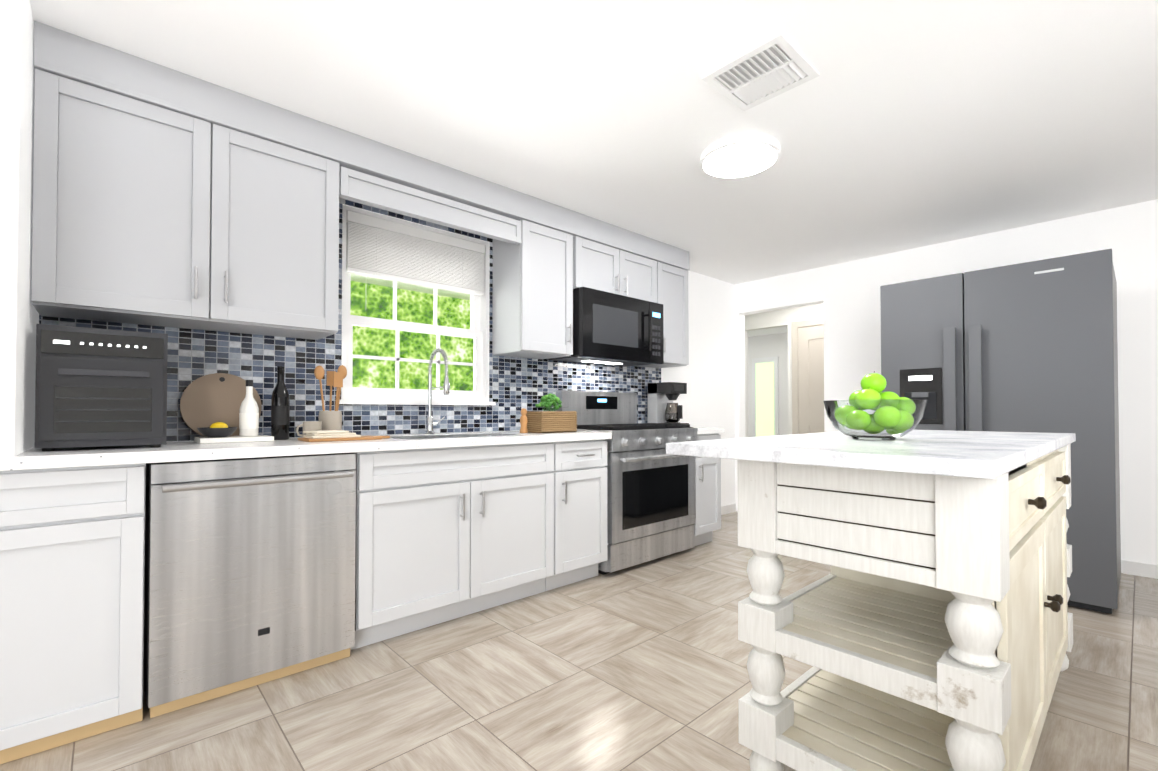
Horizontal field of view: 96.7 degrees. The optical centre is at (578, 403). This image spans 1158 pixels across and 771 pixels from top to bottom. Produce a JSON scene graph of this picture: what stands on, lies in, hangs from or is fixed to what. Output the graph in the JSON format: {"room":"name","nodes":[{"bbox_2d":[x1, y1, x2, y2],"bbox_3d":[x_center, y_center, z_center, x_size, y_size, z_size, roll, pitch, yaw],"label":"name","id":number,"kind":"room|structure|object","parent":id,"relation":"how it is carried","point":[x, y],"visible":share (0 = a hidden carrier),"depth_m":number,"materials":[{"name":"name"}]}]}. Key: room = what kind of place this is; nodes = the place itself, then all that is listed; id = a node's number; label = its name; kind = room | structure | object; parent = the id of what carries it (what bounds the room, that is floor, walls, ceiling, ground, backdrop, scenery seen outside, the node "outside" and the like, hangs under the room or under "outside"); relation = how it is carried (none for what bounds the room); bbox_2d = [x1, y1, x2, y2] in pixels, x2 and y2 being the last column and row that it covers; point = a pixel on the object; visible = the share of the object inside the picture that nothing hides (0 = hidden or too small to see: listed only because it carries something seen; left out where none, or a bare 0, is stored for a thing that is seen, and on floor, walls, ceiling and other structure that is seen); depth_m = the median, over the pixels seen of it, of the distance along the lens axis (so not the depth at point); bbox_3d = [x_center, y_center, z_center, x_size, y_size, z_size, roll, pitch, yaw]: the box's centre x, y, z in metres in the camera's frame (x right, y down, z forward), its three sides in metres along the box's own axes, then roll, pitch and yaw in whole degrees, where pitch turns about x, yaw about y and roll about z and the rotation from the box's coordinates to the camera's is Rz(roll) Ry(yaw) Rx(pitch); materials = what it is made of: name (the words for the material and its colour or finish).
{"room":"kitchen","nodes":[
{"label":"kitchen","id":0,"kind":"room"},
{"bbox_2d":[0,0,38,456],"bbox_3d":[-2.058,-0.582,1.610,0.470,1.478,0.660,1,-1,-42],"label":"wall","id":1,"kind":"structure","parent":0,"point":[19,317],"depth_m":1.53,"materials":[{"name":"white paint"}]},
{"bbox_2d":[172,204,734,505],"bbox_3d":[-0.839,-0.096,3.263,6.870,2.400,0.140,1,-1,-42],"label":"wall","id":2,"kind":"structure","parent":0,"point":[707,376],"depth_m":5.15,"materials":[{"name":"white paint"}]},
{"bbox_2d":[31,68,338,339],"bbox_3d":[-1.605,-0.745,2.211,1.004,0.814,0.366,1,-1,-42],"label":"upper cabinet","id":3,"kind":"object","parent":2,"relation":"attached to","point":[143,213],"visible":1,"depth_m":2.04,"materials":[{"name":"grey paint"}]},
{"bbox_2d":[33,21,689,270],"bbox_3d":[-0.583,-1.218,3.173,3.800,0.157,0.340,1,-1,-42],"label":"soffit","id":4,"kind":"structure","parent":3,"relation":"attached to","point":[59,52],"depth_m":2.33,"materials":[{"name":"grey paint"}]},
{"bbox_2d":[339,166,520,244],"bbox_3d":[-0.757,-1.058,2.823,1.062,0.140,0.040,1,-1,-42],"label":"valance","id":5,"kind":"object","parent":3,"relation":"attached to","point":[365,189],"visible":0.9,"depth_m":2.74,"materials":[{"name":"grey paint"}]},
{"bbox_2d":[39,198,660,441],"bbox_3d":[-0.686,-0.474,3.308,3.849,1.314,0.008,1,-1,-42],"label":"tile backsplash","id":6,"kind":"structure","parent":2,"relation":"attached to","point":[517,385],"depth_m":2.76,"materials":[{"name":"tile"}]},
{"bbox_2d":[339,205,495,405],"bbox_3d":[-0.970,-0.531,3.123,0.990,1.079,0.169,1,-1,-42],"label":"window","id":7,"kind":"structure","parent":2,"relation":"in","point":[478,331],"depth_m":3.08,"materials":[{"name":"white wood"}]},
{"bbox_2d":[346,211,484,295],"bbox_3d":[-0.958,-0.784,3.114,0.868,0.530,0.057,1,-1,-42],"label":"window blind","id":8,"kind":"object","parent":7,"relation":"attached to","point":[379,248],"visible":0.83,"depth_m":3.06,"materials":[{"name":"white fabric"}]},
{"bbox_2d":[492,220,572,358],"bbox_3d":[-0.293,-0.727,3.413,0.423,0.814,0.366,1,-1,-42],"label":"upper cabinet","id":9,"kind":"object","parent":2,"relation":"attached to","point":[533,295],"visible":0.94,"depth_m":3.30,"materials":[{"name":"grey paint"}]},
{"bbox_2d":[573,236,656,302],"bbox_3d":[0.198,-0.951,3.866,0.866,0.354,0.366,1,-1,-42],"label":"upper cabinet","id":10,"kind":"object","parent":2,"relation":"attached to","point":[599,266],"visible":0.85,"depth_m":3.72,"materials":[{"name":"grey paint"}]},
{"bbox_2d":[548,287,663,366],"bbox_3d":[0.223,-0.540,3.834,0.856,0.464,0.439,1,-1,-42],"label":"over-the-range microwave","id":11,"kind":"object","parent":10,"relation":"attached to","point":[611,329],"visible":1,"depth_m":3.65,"materials":[{"name":"black metal"}]},
{"bbox_2d":[638,262,688,367],"bbox_3d":[0.674,-0.719,4.299,0.412,0.804,0.366,1,-1,-42],"label":"upper cabinet","id":12,"kind":"object","parent":2,"relation":"attached to","point":[672,289],"visible":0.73,"depth_m":4.22,"materials":[{"name":"grey paint"}]},
{"bbox_2d":[721,503,735,514],"bbox_3d":[1.191,1.087,5.000,1.235,0.085,0.013,1,-1,-42],"label":"baseboard","id":13,"kind":"structure","parent":2,"relation":"attached to","point":[726,509],"depth_m":5.32,"materials":[{"name":"white wood"}]},
{"bbox_2d":[0,511,1157,770],"bbox_3d":[1.222,1.152,4.496,12.000,0.060,8.800,1,-1,-42],"label":"floor","id":14,"kind":"structure","parent":0,"point":[640,667],"depth_m":1.90,"materials":[{"name":"tile"}]},
{"bbox_2d":[0,463,145,763],"bbox_3d":[-1.950,0.641,1.710,0.750,0.879,0.609,1,-1,-42],"label":"base cabinet","id":15,"kind":"object","parent":14,"relation":"on","point":[72,558],"visible":1,"depth_m":1.62,"materials":[{"name":"grey paint"}]},
{"bbox_2d":[143,453,355,717],"bbox_3d":[-1.382,0.650,2.165,0.682,0.874,0.630,1,-1,-42],"label":"dishwasher","id":16,"kind":"object","parent":14,"relation":"on","point":[249,580],"visible":0.85,"depth_m":1.93,"materials":[{"name":"silver metal"}]},
{"bbox_2d":[350,442,553,649],"bbox_3d":[-0.738,0.657,2.795,1.098,0.879,0.646,1,-1,-42],"label":"base cabinet","id":17,"kind":"object","parent":14,"relation":"on","point":[445,534],"visible":0.88,"depth_m":2.51,"materials":[{"name":"grey paint"}]},
{"bbox_2d":[0,427,724,470],"bbox_3d":[-0.639,0.288,2.898,4.320,0.220,0.636,1,-1,-42],"label":"countertop","id":18,"kind":"structure","parent":17,"relation":"on","point":[33,458],"depth_m":2.02,"materials":[{"name":"white stone"}]},
{"bbox_2d":[34,324,167,450],"bbox_3d":[-1.768,-0.049,1.921,0.340,0.424,0.413,1,-1,-42],"label":"air fryer oven","id":19,"kind":"object","parent":18,"relation":"on","point":[95,387],"visible":1,"depth_m":1.78,"materials":[{"name":"grey metal"}]},
{"bbox_2d":[180,373,261,436],"bbox_3d":[-1.638,0.012,2.364,0.310,0.308,0.077,1,-1,-42],"label":"round cutting board","id":20,"kind":"object","parent":18,"relation":"on","point":[208,400],"visible":0.79,"depth_m":2.34,"materials":[{"name":"brown wood"}]},
{"bbox_2d":[195,435,273,443],"bbox_3d":[-1.532,0.158,2.291,0.270,0.021,0.181,1,-1,-42],"label":"cookbook","id":21,"kind":"object","parent":18,"relation":"on","point":[230,439],"visible":1,"depth_m":2.22,"materials":[{"name":"white"}]},
{"bbox_2d":[197,422,236,437],"bbox_3d":[-1.571,0.113,2.237,0.144,0.066,0.144,1,-1,-42],"label":"bowl","id":22,"kind":"object","parent":21,"relation":"on","point":[218,429],"visible":1,"depth_m":2.20,"materials":[{"name":"grey ceramic"}]},
{"bbox_2d":[239,380,258,435],"bbox_3d":[-1.496,0.020,2.334,0.075,0.255,0.075,1,-1,-42],"label":"ceramic bottle","id":23,"kind":"object","parent":21,"relation":"on","point":[248,417],"visible":1,"depth_m":2.31,"materials":[{"name":"white ceramic"}]},
{"bbox_2d":[271,366,289,439],"bbox_3d":[-1.413,-0.003,2.437,0.076,0.346,0.076,1,-1,-42],"label":"wine bottle","id":24,"kind":"object","parent":18,"relation":"on","point":[280,410],"visible":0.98,"depth_m":2.41,"materials":[{"name":"black glass"}]},
{"bbox_2d":[296,421,321,437],"bbox_3d":[-1.289,0.128,2.454,0.112,0.085,0.082,1,-1,-42],"label":"mug","id":25,"kind":"object","parent":18,"relation":"on","point":[312,425],"visible":0.52,"depth_m":2.43,"materials":[{"name":"beige ceramic"}]},
{"bbox_2d":[314,365,346,429],"bbox_3d":[-1.264,-0.013,2.607,0.164,0.371,0.109,1,-1,-42],"label":"utensil crock","id":26,"kind":"object","parent":18,"relation":"on","point":[330,420],"visible":0.71,"depth_m":2.58,"materials":[{"name":"beige ceramic"}]},
{"bbox_2d":[298,430,389,441],"bbox_3d":[-1.095,0.149,2.442,0.390,0.044,0.180,1,-1,-42],"label":"serving board","id":27,"kind":"object","parent":18,"relation":"on","point":[326,435],"visible":1,"depth_m":2.34,"materials":[{"name":"brown wood"}]},
{"bbox_2d":[303,430,360,438],"bbox_3d":[-1.155,0.142,2.400,0.216,0.031,0.158,1,-1,-42],"label":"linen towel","id":28,"kind":"object","parent":27,"relation":"on","point":[322,434],"depth_m":2.34,"materials":[{"name":"beige fabric"}]},
{"bbox_2d":[425,348,449,433],"bbox_3d":[-0.790,-0.071,2.980,0.116,0.498,0.249,1,-1,-42],"label":"spring faucet","id":29,"kind":"object","parent":18,"relation":"on","point":[430,423],"visible":1,"depth_m":3.01,"materials":[{"name":"silver metal"}]},
{"bbox_2d":[390,433,518,439],"bbox_3d":[-0.691,0.288,2.851,0.738,0.218,0.398,1,-1,-42],"label":"sink basin","id":30,"kind":"object","parent":18,"relation":"in","point":[462,435],"depth_m":3.03,"materials":[{"name":"silver metal"}]},
{"bbox_2d":[520,408,527,432],"bbox_3d":[-0.341,0.105,3.174,0.051,0.152,0.052,1,-1,-42],"label":"pepper mill","id":31,"kind":"object","parent":18,"relation":"on","point":[523,422],"visible":1,"depth_m":3.16,"materials":[{"name":"brown wood"}]},
{"bbox_2d":[526,393,576,432],"bbox_3d":[-0.190,0.059,3.299,0.297,0.249,0.207,1,-1,-42],"label":"wooden planter box","id":32,"kind":"object","parent":18,"relation":"on","point":[549,421],"visible":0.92,"depth_m":3.22,"materials":[{"name":"wood"}]},
{"bbox_2d":[648,382,688,423],"bbox_3d":[0.749,0.013,4.303,0.220,0.370,0.270,1,-1,-42],"label":"coffee maker","id":33,"kind":"object","parent":18,"relation":"on","point":[663,408],"visible":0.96,"depth_m":4.26,"materials":[{"name":"black"}]},
{"bbox_2d":[545,439,606,590],"bbox_3d":[-0.170,0.665,3.315,0.434,0.879,0.646,1,-1,-42],"label":"base cabinet","id":34,"kind":"object","parent":14,"relation":"on","point":[580,510],"visible":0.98,"depth_m":3.10,"materials":[{"name":"grey paint"}]},
{"bbox_2d":[556,390,697,574],"bbox_3d":[0.358,0.508,3.757,0.920,1.205,0.676,1,-1,-42],"label":"range","id":35,"kind":"object","parent":14,"relation":"on","point":[651,499],"visible":0.77,"depth_m":3.54,"materials":[{"name":"silver metal"}]},
{"bbox_2d":[694,433,720,545],"bbox_3d":[0.816,0.678,4.219,0.362,0.879,0.646,1,-1,-42],"label":"base cabinet","id":36,"kind":"object","parent":14,"relation":"on","point":[708,496],"visible":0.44,"depth_m":4.03,"materials":[{"name":"grey paint"}]},
{"bbox_2d":[666,430,1075,770],"bbox_3d":[1.181,0.602,1.832,1.790,0.962,0.783,1,-1,-42],"label":"kitchen island","id":37,"kind":"object","parent":14,"relation":"on","point":[926,624],"visible":1,"depth_m":1.35,"materials":[{"name":"wood"}]},
{"bbox_2d":[823,371,927,439],"bbox_3d":[0.979,0.005,1.713,0.304,0.226,0.304,1,-1,-42],"label":"glass bowl","id":38,"kind":"object","parent":37,"relation":"on","point":[893,416],"visible":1,"depth_m":1.68,"materials":[{"name":"clear"}]},
{"bbox_2d":[880,249,1120,613],"bbox_3d":[2.706,0.159,3.331,1.005,1.892,1.075,1,-1,-42],"label":"refrigerator","id":39,"kind":"object","parent":14,"relation":"on","point":[1032,346],"visible":0.69,"depth_m":2.87,"materials":[{"name":"grey metal"}]},
{"bbox_2d":[30,0,1157,336],"bbox_3d":[1.222,-1.318,4.532,12.000,0.080,8.800,1,-1,-42],"label":"ceiling","id":40,"kind":"structure","parent":0,"point":[900,126],"depth_m":2.22,"materials":[{"name":"white paint"}]},
{"bbox_2d":[700,133,779,177],"bbox_3d":[0.837,-1.283,2.687,0.400,0.043,0.400,1,-1,-42],"label":"flush ceiling light","id":41,"kind":"object","parent":40,"relation":"attached to","point":[740,155],"visible":1,"depth_m":2.63,"materials":[{"name":"white"}]},
{"bbox_2d":[701,32,819,110],"bbox_3d":[0.724,-1.307,2.055,0.330,0.014,0.330,1,-1,-42],"label":"ceiling vent","id":42,"kind":"object","parent":40,"relation":"in","point":[777,64],"visible":1,"depth_m":2.04,"materials":[{"name":"white metal"}]},
{"bbox_2d":[745,303,823,437],"bbox_3d":[2.747,-0.055,6.047,0.120,2.400,8.600,1,-1,-42],"label":"wall","id":43,"kind":"structure","parent":0,"point":[779,345],"depth_m":6.28,"materials":[{"name":"white paint"}]},
{"bbox_2d":[756,363,773,436],"bbox_3d":[3.263,0.214,9.038,0.008,1.850,0.320,1,-1,-42],"label":"exterior door","id":44,"kind":"structure","parent":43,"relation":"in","point":[764,404],"depth_m":9.04,"materials":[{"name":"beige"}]},
{"bbox_2d":[752,356,778,436],"bbox_3d":[3.278,0.189,9.053,0.029,2.000,0.480,1,-1,-42],"label":"door frame","id":45,"kind":"structure","parent":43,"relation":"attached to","point":[775,360],"depth_m":8.95,"materials":[{"name":"white wood"}]},
{"bbox_2d":[792,318,823,433],"bbox_3d":[2.875,0.081,5.796,0.022,2.120,0.960,1,-1,-42],"label":"door","id":46,"kind":"structure","parent":43,"relation":"attached to","point":[807,376],"depth_m":6.01,"materials":[{"name":"beige wood"}]},
{"bbox_2d":[734,199,1157,564],"bbox_3d":[3.250,-0.089,3.795,0.120,2.400,4.600,1,-1,-42],"label":"wall","id":47,"kind":"structure","parent":0,"point":[847,294],"depth_m":3.68,"materials":[{"name":"white paint"}]},
{"bbox_2d":[1121,560,1157,578],"bbox_3d":[3.511,1.063,3.393,0.013,0.085,3.680,1,-1,-42],"label":"baseboard","id":48,"kind":"structure","parent":47,"relation":"attached to","point":[1140,569],"depth_m":3.30,"materials":[{"name":"white wood"}]},
{"label":"outside","id":49,"kind":"structure","parent":0,"visible":0},
{"bbox_2d":[350,281,473,390],"bbox_3d":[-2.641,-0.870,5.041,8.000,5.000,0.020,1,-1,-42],"label":"trees","id":50,"kind":"object","parent":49,"point":[387,349],"depth_m":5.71,"materials":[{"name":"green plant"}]}
]}

